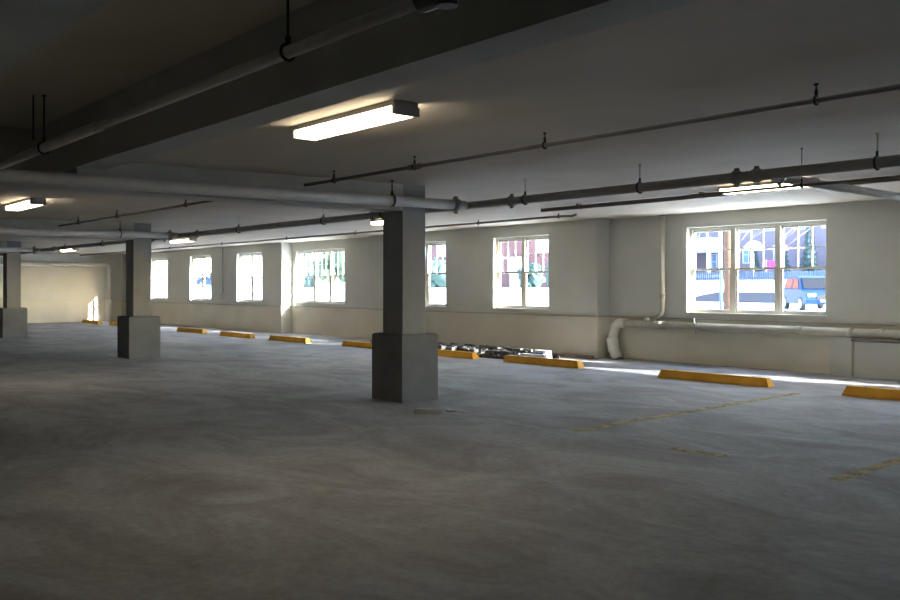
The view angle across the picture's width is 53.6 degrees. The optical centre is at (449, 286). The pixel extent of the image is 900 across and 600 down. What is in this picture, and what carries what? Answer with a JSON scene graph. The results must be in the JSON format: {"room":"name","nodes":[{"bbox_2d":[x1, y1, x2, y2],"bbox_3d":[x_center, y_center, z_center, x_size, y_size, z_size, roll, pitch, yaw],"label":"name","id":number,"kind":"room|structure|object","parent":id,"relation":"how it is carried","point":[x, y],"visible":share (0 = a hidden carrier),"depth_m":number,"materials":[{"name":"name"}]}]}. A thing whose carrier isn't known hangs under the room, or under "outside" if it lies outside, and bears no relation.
{"room":"parking garage","nodes":[
{"label":"parking garage","id":0,"kind":"room"},
{"bbox_2d":[0,253,121,315],"bbox_3d":[-23.520,-0.150,32.121,24.750,3.700,0.400,0,0,-40],"label":"wall","id":1,"kind":"structure","parent":0,"point":[38,283],"depth_m":37.98,"materials":[{"name":"paint"}]},
{"bbox_2d":[0,301,120,322],"bbox_3d":[-23.526,1.058,31.817,23.545,0.885,0.055,0,0,-40],"label":"trim","id":2,"kind":"structure","parent":1,"relation":"attached to","point":[60,311],"depth_m":37.97,"materials":[{"name":"paint"}]},
{"bbox_2d":[0,321,899,599],"bbox_3d":[-7.641,1.650,13.528,24.750,0.300,49.300,0,0,-40],"label":"floor","id":3,"kind":"structure","parent":0,"point":[214,466],"depth_m":6.86,"materials":[{"name":"concrete"}]},
{"bbox_2d":[0,241,26,337],"bbox_3d":[-13.030,0.074,26.483,0.670,2.852,0.670,0,0,-40],"label":"concrete column","id":4,"kind":"structure","parent":3,"relation":"on","point":[13,317],"depth_m":26.30,"materials":[{"name":"paint"}]},
{"bbox_2d":[0,261,111,320],"bbox_3d":[-19.420,0.233,35.096,12.050,2.535,0.260,0,0,-40],"label":"drain pipe","id":5,"kind":"object","parent":3,"relation":"on","point":[108,302],"visible":1,"depth_m":38.68,"materials":[{"name":"white plastic"}]},
{"bbox_2d":[82,319,101,323],"bbox_3d":[-14.772,1.431,36.699,0.170,0.139,2.000,0,0,-40],"label":"wheel stop","id":6,"kind":"object","parent":3,"relation":"on","point":[83,320],"visible":0.99,"depth_m":36.47,"materials":[{"name":"yellow concrete"}]},
{"bbox_2d":[117,223,159,358],"bbox_3d":[-6.646,0.074,19.008,0.670,2.852,0.670,0,0,-40],"label":"concrete column","id":7,"kind":"structure","parent":3,"relation":"on","point":[138,332],"depth_m":18.83,"materials":[{"name":"paint"}]},
{"bbox_2d":[177,327,206,333],"bbox_3d":[-8.537,1.431,29.399,0.170,0.139,2.000,0,0,-40],"label":"wheel stop","id":8,"kind":"object","parent":3,"relation":"on","point":[180,329],"visible":1,"depth_m":29.24,"materials":[{"name":"yellow concrete"}]},
{"bbox_2d":[220,331,254,337],"bbox_3d":[-6.405,1.431,26.748,0.170,0.139,2.000,0,0,-40],"label":"wheel stop","id":9,"kind":"object","parent":3,"relation":"on","point":[223,333],"visible":1,"depth_m":26.59,"materials":[{"name":"yellow concrete"}]},
{"bbox_2d":[269,335,311,342],"bbox_3d":[-4.419,1.431,24.499,0.170,0.139,2.000,0,0,-41],"label":"wheel stop","id":10,"kind":"object","parent":3,"relation":"on","point":[272,337],"visible":1,"depth_m":24.35,"materials":[{"name":"yellow concrete"}]},
{"bbox_2d":[342,341,371,348],"bbox_3d":[-2.047,1.431,21.922,0.170,0.139,2.000,0,0,-40],"label":"wheel stop","id":11,"kind":"object","parent":3,"relation":"on","point":[358,344],"visible":0.54,"depth_m":22.10,"materials":[{"name":"yellow concrete"}]},
{"bbox_2d":[372,184,437,402],"bbox_3d":[-0.607,0.074,11.935,0.600,2.852,0.670,0,0,-40],"label":"concrete column","id":12,"kind":"structure","parent":3,"relation":"on","point":[404,356],"depth_m":11.77,"materials":[{"name":"paint"}]},
{"bbox_2d":[414,408,440,413],"bbox_3d":[-0.269,1.470,10.581,0.330,0.060,0.150,0,0,-2],"label":"scrap","id":13,"kind":"object","parent":3,"relation":"on","point":[417,410],"visible":1,"depth_m":10.52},
{"bbox_2d":[438,349,478,358],"bbox_3d":[-0.112,1.431,19.302,0.170,0.139,2.000,0,0,-41],"label":"wheel stop","id":14,"kind":"object","parent":3,"relation":"on","point":[445,353],"visible":0.54,"depth_m":18.87,"materials":[{"name":"yellow concrete"}]},
{"bbox_2d":[480,354,489,357],"bbox_3d":[0.740,1.462,18.925,0.186,0.075,0.126,0,0,43],"label":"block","id":15,"kind":"object","parent":3,"relation":"on","point":[481,355],"visible":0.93,"depth_m":18.87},
{"bbox_2d":[485,350,494,353],"bbox_3d":[0.858,1.376,18.872,0.111,0.080,0.202,0,0,-40],"label":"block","id":16,"kind":"object","parent":15,"relation":"on","point":[486,351],"visible":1,"depth_m":18.82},
{"bbox_2d":[487,355,495,358],"bbox_3d":[0.896,1.472,18.739,0.196,0.056,0.122,0,0,42],"label":"block","id":17,"kind":"object","parent":3,"relation":"on","point":[488,356],"visible":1,"depth_m":18.70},
{"bbox_2d":[494,351,502,354],"bbox_3d":[1.028,1.376,18.672,0.203,0.082,0.111,0,0,28],"label":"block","id":18,"kind":"object","parent":17,"relation":"on","point":[495,352],"visible":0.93,"depth_m":18.62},
{"bbox_2d":[520,353,546,357],"bbox_3d":[1.736,1.445,18.447,0.560,0.110,0.140,0,0,35],"label":"scrap","id":19,"kind":"object","parent":3,"relation":"on","point":[522,354],"visible":0.57,"depth_m":18.35,"materials":[{"name":"white"}]},
{"bbox_2d":[529,352,545,353],"bbox_3d":[1.823,1.435,18.653,0.400,0.130,0.100,0,0,44],"label":"scrap","id":20,"kind":"object","parent":3,"relation":"on","point":[529,352],"visible":0.36,"depth_m":18.62,"materials":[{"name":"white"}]},
{"bbox_2d":[534,350,550,357],"bbox_3d":[1.958,1.420,18.834,0.160,0.160,0.400,0,0,-32],"label":"scrap","id":21,"kind":"object","parent":3,"relation":"on","point":[547,352],"visible":0.43,"depth_m":18.69,"materials":[{"name":"white"}]},
{"bbox_2d":[503,355,583,368],"bbox_3d":[1.777,1.431,17.167,0.170,0.139,2.000,0,0,-40],"label":"wheel stop","id":22,"kind":"object","parent":3,"relation":"on","point":[566,363],"visible":1,"depth_m":17.02,"materials":[{"name":"yellow concrete"}]},
{"bbox_2d":[552,354,558,358],"bbox_3d":[2.162,1.435,18.179,0.140,0.130,0.140,0,0,-40],"label":"can","id":23,"kind":"object","parent":3,"relation":"on","point":[556,356],"visible":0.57,"depth_m":18.12,"materials":[{"name":"black metal"}]},
{"bbox_2d":[551,352,593,358],"bbox_3d":[2.497,1.465,19.096,0.100,0.070,1.500,0,0,-39],"label":"board","id":24,"kind":"object","parent":3,"relation":"on","point":[560,354],"visible":0.64,"depth_m":18.85,"materials":[{"name":"brown wood"}]},
{"bbox_2d":[569,393,798,431],"bbox_3d":[3.082,1.498,10.904,4.958,0.003,0.120,0,0,-43],"label":"parking line","id":25,"kind":"object","parent":3,"relation":"on","point":[770,397],"visible":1,"depth_m":10.37,"materials":[{"name":"yellow paint"}]},
{"bbox_2d":[670,448,726,456],"bbox_3d":[2.242,1.498,8.076,0.100,0.003,0.539,0,0,-45],"label":"paint mark","id":26,"kind":"object","parent":3,"relation":"on","point":[687,450],"visible":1,"depth_m":8.00,"materials":[{"name":"beige paint"}]},
{"bbox_2d":[657,369,774,387],"bbox_3d":[4.158,1.431,14.071,0.170,0.139,2.000,0,0,-41],"label":"wheel stop","id":27,"kind":"object","parent":3,"relation":"on","point":[664,373],"visible":1,"depth_m":13.93,"materials":[{"name":"yellow concrete"}]},
{"bbox_2d":[607,318,899,358],"bbox_3d":[8.106,1.088,13.278,0.322,0.968,14.664,0,0,-40],"label":"drain pipe","id":28,"kind":"object","parent":3,"relation":"on","point":[614,350],"visible":0.99,"depth_m":16.50,"materials":[{"name":"white plastic"}]},
{"bbox_2d":[827,458,899,480],"bbox_3d":[4.801,1.498,8.506,4.852,0.003,0.110,0,0,-41],"label":"parking line","id":29,"kind":"object","parent":3,"relation":"on","point":[878,465],"visible":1,"depth_m":7.30,"materials":[{"name":"yellow paint"}]},
{"bbox_2d":[842,385,899,400],"bbox_3d":[6.128,1.431,11.611,0.170,0.139,2.000,0,0,-40],"label":"wheel stop","id":30,"kind":"object","parent":3,"relation":"on","point":[855,391],"visible":1,"depth_m":12.01,"materials":[{"name":"yellow concrete"}]},
{"bbox_2d":[851,338,899,376],"bbox_3d":[9.728,1.177,11.300,0.088,0.647,9.350,0,0,-40],"label":"pipe","id":31,"kind":"object","parent":3,"relation":"on","point":[853,340],"visible":1,"depth_m":14.64,"materials":[{"name":"grey metal"}]},
{"bbox_2d":[0,0,899,253],"bbox_3d":[-7.622,-1.750,13.545,24.800,0.900,49.300,0,0,-40],"label":"ceiling","id":32,"kind":"structure","parent":0,"point":[702,58],"depth_m":7.30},
{"bbox_2d":[0,241,6,252],"bbox_3d":[-19.765,-1.393,21.677,16.095,0.785,1.880,0,0,-40],"label":"concrete beam","id":33,"kind":"structure","parent":32,"relation":"attached to","point":[2,243],"depth_m":26.12,"materials":[{"name":"paint"}]},
{"bbox_2d":[0,246,40,253],"bbox_3d":[-18.613,-1.154,21.056,16.841,0.380,0.172,0,0,-40],"label":"pipe","id":34,"kind":"object","parent":32,"relation":"hanging from","point":[34,250],"visible":1,"depth_m":26.11,"materials":[{"name":"grey metal"}]},
{"bbox_2d":[5,197,45,210],"bbox_3d":[-6.479,-1.258,13.561,0.224,0.101,1.384,0,0,-40],"label":"ceiling light","id":35,"kind":"object","parent":32,"relation":"attached to","point":[31,202],"visible":1,"depth_m":13.32,"materials":[{"name":"grey plastic"}]},
{"bbox_2d":[0,0,109,74],"bbox_3d":[0.338,-1.498,1.413,0.350,0.575,19.710,0,0,-40],"label":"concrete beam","id":36,"kind":"structure","parent":32,"relation":"attached to","point":[26,26],"depth_m":4.07,"materials":[{"name":"paint"}]},
{"bbox_2d":[0,218,133,239],"bbox_3d":[-13.382,-1.393,14.202,16.095,0.785,1.880,0,0,-40],"label":"concrete beam","id":37,"kind":"structure","parent":32,"relation":"attached to","point":[4,222],"depth_m":17.86,"materials":[{"name":"paint"}]},
{"bbox_2d":[60,248,78,251],"bbox_3d":[-13.730,-1.341,32.091,0.224,0.101,1.384,0,0,-40],"label":"ceiling light","id":38,"kind":"object","parent":32,"relation":"attached to","point":[76,249],"visible":0.57,"depth_m":31.73,"materials":[{"name":"grey plastic"}]},
{"bbox_2d":[0,221,177,240],"bbox_3d":[-12.249,-1.154,13.604,16.841,0.380,0.172,0,0,-40],"label":"pipe","id":39,"kind":"object","parent":32,"relation":"hanging from","point":[169,235],"visible":1,"depth_m":17.83,"materials":[{"name":"grey metal"}]},
{"bbox_2d":[59,199,213,226],"bbox_3d":[-4.908,-1.257,14.370,0.072,0.146,8.850,0,0,-40],"label":"conduit","id":40,"kind":"object","parent":32,"relation":"hanging from","point":[185,204],"visible":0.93,"depth_m":14.55,"materials":[{"name":"black metal"}]},
{"bbox_2d":[169,238,196,242],"bbox_3d":[-7.738,-1.347,25.768,0.224,0.101,1.384,0,0,-40],"label":"ceiling light","id":41,"kind":"object","parent":32,"relation":"attached to","point":[181,240],"visible":0.86,"depth_m":25.52,"materials":[{"name":"grey plastic"}]},
{"bbox_2d":[0,126,402,212],"bbox_3d":[-7.342,-1.393,7.130,16.095,0.785,1.880,0,0,-40],"label":"concrete beam","id":42,"kind":"structure","parent":32,"relation":"attached to","point":[13,140],"depth_m":10.01,"materials":[{"name":"paint"}]},
{"bbox_2d":[0,0,459,168],"bbox_3d":[-0.771,-1.500,4.733,0.151,0.560,13.200,0,0,-40],"label":"pipe","id":43,"kind":"object","parent":32,"relation":"hanging from","point":[288,51],"visible":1,"depth_m":5.15,"materials":[{"name":"grey metal"}]},
{"bbox_2d":[0,169,467,213],"bbox_3d":[-6.203,-1.154,6.525,16.841,0.380,0.172,0,0,-40],"label":"pipe","id":44,"kind":"object","parent":32,"relation":"hanging from","point":[11,176],"visible":1,"depth_m":9.60,"materials":[{"name":"grey metal"}]},
{"bbox_2d":[80,213,576,255],"bbox_3d":[-6.749,-1.377,27.536,0.082,0.116,28.156,0,0,-40],"label":"conduit","id":45,"kind":"object","parent":32,"relation":"hanging from","point":[558,216],"visible":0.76,"depth_m":22.25,"materials":[{"name":"black metal"}]},
{"bbox_2d":[292,99,419,140],"bbox_3d":[-0.750,-1.257,6.776,0.224,0.101,1.384,0,0,-40],"label":"ceiling light","id":46,"kind":"object","parent":32,"relation":"attached to","point":[393,110],"visible":1,"depth_m":6.60,"materials":[{"name":"grey plastic"}]},
{"bbox_2d":[34,0,701,172],"bbox_3d":[1.806,-1.498,2.667,0.290,0.575,19.710,0,0,-40],"label":"concrete beam","id":47,"kind":"structure","parent":32,"relation":"attached to","point":[414,46],"depth_m":5.58,"materials":[{"name":"paint"}]},
{"bbox_2d":[370,219,382,224],"bbox_3d":[-1.141,-1.347,18.120,0.224,0.101,1.384,0,0,-40],"label":"ceiling light","id":48,"kind":"object","parent":32,"relation":"attached to","point":[377,221],"visible":0.36,"depth_m":18.40,"materials":[{"name":"grey plastic"}]},
{"bbox_2d":[0,133,899,255],"bbox_3d":[-3.820,-1.183,16.792,0.140,0.355,48.300,0,0,-40],"label":"pipe","id":49,"kind":"object","parent":32,"relation":"hanging from","point":[756,175],"visible":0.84,"depth_m":9.97,"materials":[{"name":"grey metal"}]},
{"bbox_2d":[771,176,899,200],"bbox_3d":[5.803,-1.075,10.952,6.910,0.164,0.120,0,0,-40],"label":"pipe","id":50,"kind":"object","parent":49,"relation":"attached to","point":[840,187],"visible":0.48,"depth_m":9.57,"materials":[{"name":"grey metal"}]},
{"bbox_2d":[304,83,899,186],"bbox_3d":[4.151,-1.257,3.762,0.072,0.146,18.130,0,0,-40],"label":"conduit","id":51,"kind":"object","parent":32,"relation":"hanging from","point":[816,99],"visible":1,"depth_m":6.83,"materials":[{"name":"black metal"}]},
{"bbox_2d":[541,178,899,211],"bbox_3d":[8.036,-1.357,8.145,0.100,0.094,19.750,0,0,-40],"label":"conduit","id":52,"kind":"object","parent":32,"relation":"attached to","point":[685,197],"visible":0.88,"depth_m":13.62,"materials":[{"name":"metal"}]},
{"bbox_2d":[717,178,819,194],"bbox_3d":[4.260,-1.349,11.950,0.224,0.101,1.384,0,0,-40],"label":"ceiling light","id":53,"kind":"object","parent":32,"relation":"attached to","point":[762,184],"visible":0.55,"depth_m":12.04,"materials":[{"name":"grey plastic"}]},
{"bbox_2d":[688,148,899,196],"bbox_3d":[7.351,-1.165,4.173,0.062,0.399,14.600,0,0,-40],"label":"conduit","id":54,"kind":"object","parent":32,"relation":"hanging from","point":[801,185],"visible":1,"depth_m":8.74,"materials":[{"name":"black metal"}]},
{"bbox_2d":[122,199,899,324],"bbox_3d":[1.446,0.000,21.289,0.650,3.400,48.500,0,0,-40],"label":"wall","id":55,"kind":"structure","parent":0,"point":[598,267],"depth_m":18.97,"materials":[{"name":"paint"}]},
{"bbox_2d":[151,258,166,299],"bbox_3d":[-11.888,-0.325,36.532,0.230,1.691,1.800,0,0,-40],"label":"window","id":56,"kind":"structure","parent":55,"relation":"in","point":[161,269],"depth_m":36.57,"materials":[{"name":"paint"}]},
{"bbox_2d":[189,256,210,300],"bbox_3d":[-9.332,-0.325,33.540,0.230,1.691,1.810,0,0,-40],"label":"window","id":57,"kind":"structure","parent":55,"relation":"in","point":[203,258],"depth_m":33.58,"materials":[{"name":"paint"}]},
{"bbox_2d":[220,247,223,299],"bbox_3d":[-8.191,-0.495,31.996,0.100,1.890,0.160,0,0,-40],"label":"conduit","id":58,"kind":"object","parent":55,"relation":"attached to","point":[222,294],"visible":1,"depth_m":31.99,"materials":[{"name":"grey metal"}]},
{"bbox_2d":[236,252,261,302],"bbox_3d":[-6.829,-0.325,30.608,0.230,1.691,1.800,0,0,-40],"label":"window","id":59,"kind":"structure","parent":55,"relation":"in","point":[252,255],"depth_m":30.65,"materials":[{"name":"paint"}]},
{"bbox_2d":[295,248,344,303],"bbox_3d":[-4.027,-0.325,27.944,0.230,1.691,2.830,0,0,-40],"label":"window","id":60,"kind":"structure","parent":55,"relation":"in","point":[331,275],"depth_m":28.17,"materials":[{"name":"paint"}]},
{"bbox_2d":[425,241,445,307],"bbox_3d":[-0.623,-0.325,23.342,0.230,1.691,1.790,0,0,-40],"label":"window","id":61,"kind":"structure","parent":55,"relation":"in","point":[428,245],"depth_m":23.32,"materials":[{"name":"paint"}]},
{"bbox_2d":[122,301,899,373],"bbox_3d":[1.337,1.069,21.197,0.435,0.862,48.500,0,0,-40],"label":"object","id":62,"kind":"structure","parent":55,"relation":"attached to","point":[557,334],"depth_m":19.65,"materials":[{"name":"paint"}]},
{"bbox_2d":[124,301,899,325],"bbox_3d":[1.328,0.625,21.189,0.460,0.026,48.500,0,0,-40],"label":"trim","id":63,"kind":"structure","parent":55,"relation":"attached to","point":[124,301],"depth_m":18.81,"materials":[{"name":"paint"}]},
{"bbox_2d":[493,235,548,309],"bbox_3d":[1.685,-0.325,20.639,0.230,1.691,1.800,0,0,-40],"label":"window","id":64,"kind":"structure","parent":55,"relation":"in","point":[523,306],"depth_m":20.67,"materials":[{"name":"paint"}]},
{"bbox_2d":[654,215,665,320],"bbox_3d":[4.237,-0.377,17.982,0.116,2.136,0.257,0,0,-40],"label":"riser pipe","id":65,"kind":"object","parent":55,"relation":"attached to","point":[657,317],"visible":1,"depth_m":17.89,"materials":[{"name":"beige metal"}]},
{"bbox_2d":[686,220,826,316],"bbox_3d":[5.675,-0.325,16.583,0.230,1.691,2.850,0,0,-40],"label":"window","id":66,"kind":"structure","parent":55,"relation":"in","point":[779,247],"depth_m":16.56,"materials":[{"name":"paint"}]},
{"bbox_2d":[830,337,899,379],"bbox_3d":[9.778,1.180,11.474,0.155,0.640,9.950,0,0,-40],"label":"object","id":67,"kind":"structure","parent":55,"relation":"attached to","point":[871,359],"depth_m":14.74,"materials":[{"name":"paint"}]},
{"bbox_3d":[1.077,1.470,18.552,0.107,0.060,0.220,0,0,-39],"label":"block","id":68,"kind":"object","parent":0,"visible":0},
{"bbox_2d":[503,351,512,354],"bbox_3d":[1.200,1.376,18.473,0.108,0.068,0.200,-1,1,-35],"label":"block","id":69,"kind":"object","parent":68,"relation":"on","point":[504,352],"visible":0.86,"depth_m":18.42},
{"bbox_3d":[1.466,1.469,18.875,0.106,0.062,0.182,0,0,-35],"label":"block","id":70,"kind":"object","parent":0,"visible":0},
{"bbox_2d":[520,350,529,353],"bbox_3d":[1.588,1.376,18.805,0.108,0.068,0.200,0,-2,-34],"label":"block","id":71,"kind":"object","parent":70,"relation":"on","point":[521,351],"visible":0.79,"depth_m":18.79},
{"label":"outside","id":72,"kind":"structure","parent":0,"visible":0},
{"bbox_2d":[695,292,773,302],"bbox_3d":[36.745,0.694,40.587,6.600,0.678,60.000,0,0,-40],"label":"road","id":73,"kind":"structure","parent":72,"point":[743,297],"depth_m":59.82,"materials":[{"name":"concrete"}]},
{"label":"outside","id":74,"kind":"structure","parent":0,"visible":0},
{"bbox_2d":[156,278,824,311],"bbox_3d":[21.215,-0.652,110.171,144.640,3.754,240.000,0,0,-40],"label":"snow ground","id":75,"kind":"structure","parent":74,"point":[509,296],"depth_m":62.09,"materials":[{"name":"white snow"}]},
{"bbox_2d":[196,273,210,287],"bbox_3d":[-27.573,-0.779,104.659,4.934,1.738,1.982,0,0,40],"label":"parked car","id":76,"kind":"object","parent":75,"relation":"on","point":[207,280],"visible":0.2,"depth_m":104.37,"materials":[{"name":"blue paint"}]},
{"bbox_2d":[244,253,344,284],"bbox_3d":[-24.162,-5.350,134.541,11.600,11.300,30.000,0,0,-40],"label":"house","id":77,"kind":"structure","parent":75,"relation":"on","point":[247,281],"depth_m":132.19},
{"bbox_2d":[303,254,318,287],"bbox_3d":[-18.026,-3.281,110.760,4.712,7.434,6.326,0,0,-40],"label":"leafy tree","id":78,"kind":"object","parent":75,"relation":"on","point":[307,281],"visible":0.24,"depth_m":108.71,"materials":[{"name":"green plant"}]},
{"bbox_2d":[318,252,344,287],"bbox_3d":[-10.704,-2.489,83.731,4.261,5.338,3.620,0,0,21],"label":"leafy tree","id":79,"kind":"object","parent":75,"relation":"on","point":[341,279],"visible":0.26,"depth_m":82.40,"materials":[{"name":"green plant"}]},
{"bbox_2d":[425,257,445,287],"bbox_3d":[-0.691,-1.004,78.530,3.555,3.292,3.620,0,0,-22],"label":"round shrub","id":80,"kind":"object","parent":75,"relation":"on","point":[436,281],"visible":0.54,"depth_m":77.35,"materials":[{"name":"green plant"}]},
{"bbox_2d":[425,239,548,287],"bbox_3d":[7.373,-4.250,85.989,13.700,9.300,23.400,0,0,-40],"label":"brick building","id":81,"kind":"structure","parent":75,"relation":"on","point":[511,280],"depth_m":79.01,"materials":[{"name":"grey paint"}]},
{"bbox_2d":[517,262,545,287],"bbox_3d":[6.638,-0.738,73.206,2.416,2.532,2.337,0,0,-40],"label":"round shrub","id":82,"kind":"object","parent":75,"relation":"on","point":[534,280],"visible":0.71,"depth_m":72.47,"materials":[{"name":"green plant"}]},
{"bbox_2d":[545,261,548,287],"bbox_3d":[8.704,-1.099,68.129,3.564,3.008,3.079,0,0,34],"label":"round shrub","id":83,"kind":"object","parent":75,"relation":"on","point":[547,266],"visible":0.02,"depth_m":67.60,"materials":[{"name":"green plant"}]},
{"bbox_2d":[695,231,723,277],"bbox_3d":[26.156,-6.362,102.030,13.100,11.475,16.800,0,0,-40],"label":"house","id":84,"kind":"structure","parent":75,"relation":"on","point":[700,236],"depth_m":93.42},
{"bbox_2d":[719,231,721,308],"bbox_3d":[12.439,-1.307,40.869,0.180,5.160,0.171,0,0,-40],"label":"post","id":85,"kind":"object","parent":75,"relation":"on","point":[720,271],"visible":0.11,"depth_m":40.81,"materials":[{"name":"white paint"}]},
{"bbox_2d":[723,231,730,308],"bbox_3d":[13.352,-3.280,42.833,0.460,9.100,2.200,0,0,-40],"label":"utility pole","id":86,"kind":"object","parent":75,"relation":"on","point":[727,234],"visible":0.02,"depth_m":42.69,"materials":[{"name":"brown wood"}]},
{"bbox_2d":[710,229,764,252],"bbox_3d":[27.838,-4.123,85.178,5.263,7.107,5.520,0,0,-16],"label":"bare tree","id":87,"kind":"object","parent":75,"relation":"on","point":[764,229],"visible":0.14,"depth_m":85.32,"materials":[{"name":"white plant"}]},
{"bbox_2d":[744,241,761,271],"bbox_3d":[27.576,-2.372,80.887,1.700,3.656,1.700,0,0,-40],"label":"canopy","id":88,"kind":"object","parent":75,"relation":"on","point":[755,244],"visible":0.78,"depth_m":80.37,"materials":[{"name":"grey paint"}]},
{"bbox_2d":[747,250,762,276],"bbox_3d":[29.929,-2.346,87.376,1.721,3.280,1.677,0,0,-40],"label":"conifer tree","id":89,"kind":"object","parent":75,"relation":"on","point":[756,261],"visible":0.59,"depth_m":87.12,"materials":[{"name":"green plant"}]},
{"bbox_2d":[695,271,824,280],"bbox_3d":[25.577,-0.944,80.988,0.110,0.833,34.050,0,0,-40],"label":"picket fence","id":90,"kind":"object","parent":75,"relation":"on","point":[711,276],"visible":0.2,"depth_m":79.15,"materials":[{"name":"blue paint"}]},
{"bbox_2d":[766,260,774,271],"bbox_3d":[28.593,-1.469,78.928,0.080,1.861,1.280,0,0,-40],"label":"banner","id":91,"kind":"object","parent":75,"relation":"on","point":[768,263],"visible":0.39,"depth_m":79.03,"materials":[{"name":"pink fabric"}]},
{"bbox_2d":[738,226,825,277],"bbox_3d":[39.445,-6.850,88.393,11.600,12.300,21.200,0,0,-40],"label":"house","id":92,"kind":"structure","parent":75,"relation":"on","point":[819,232],"depth_m":87.86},
{"bbox_2d":[772,242,791,275],"bbox_3d":[31.574,-3.070,84.718,1.865,4.764,1.869,0,0,-6],"label":"conifer tree","id":93,"kind":"object","parent":75,"relation":"on","point":[786,256],"visible":0.14,"depth_m":84.34,"materials":[{"name":"green plant"}]},
{"bbox_2d":[773,226,813,246],"bbox_3d":[31.204,-4.160,82.588,3.389,7.107,4.959,0,0,-34],"label":"bare tree","id":94,"kind":"object","parent":75,"relation":"on","point":[813,226],"visible":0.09,"depth_m":82.12,"materials":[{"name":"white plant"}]},
{"bbox_2d":[784,276,824,310],"bbox_3d":[18.608,0.303,45.801,1.982,1.738,4.934,0,0,7],"label":"parked car","id":95,"kind":"object","parent":75,"relation":"on","point":[800,290],"visible":0.72,"depth_m":44.94,"materials":[{"name":"blue paint"}]},
{"bbox_2d":[817,295,824,298],"bbox_3d":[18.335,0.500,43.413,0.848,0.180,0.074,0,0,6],"label":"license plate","id":96,"kind":"object","parent":95,"relation":"attached to","point":[818,296],"depth_m":43.41,"materials":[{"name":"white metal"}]},
{"bbox_2d":[798,226,821,275],"bbox_3d":[33.461,-3.399,82.873,2.162,5.400,2.247,0,0,-40],"label":"conifer tree","id":97,"kind":"object","parent":75,"relation":"on","point":[807,256],"visible":0.62,"depth_m":82.58,"materials":[{"name":"green plant"}]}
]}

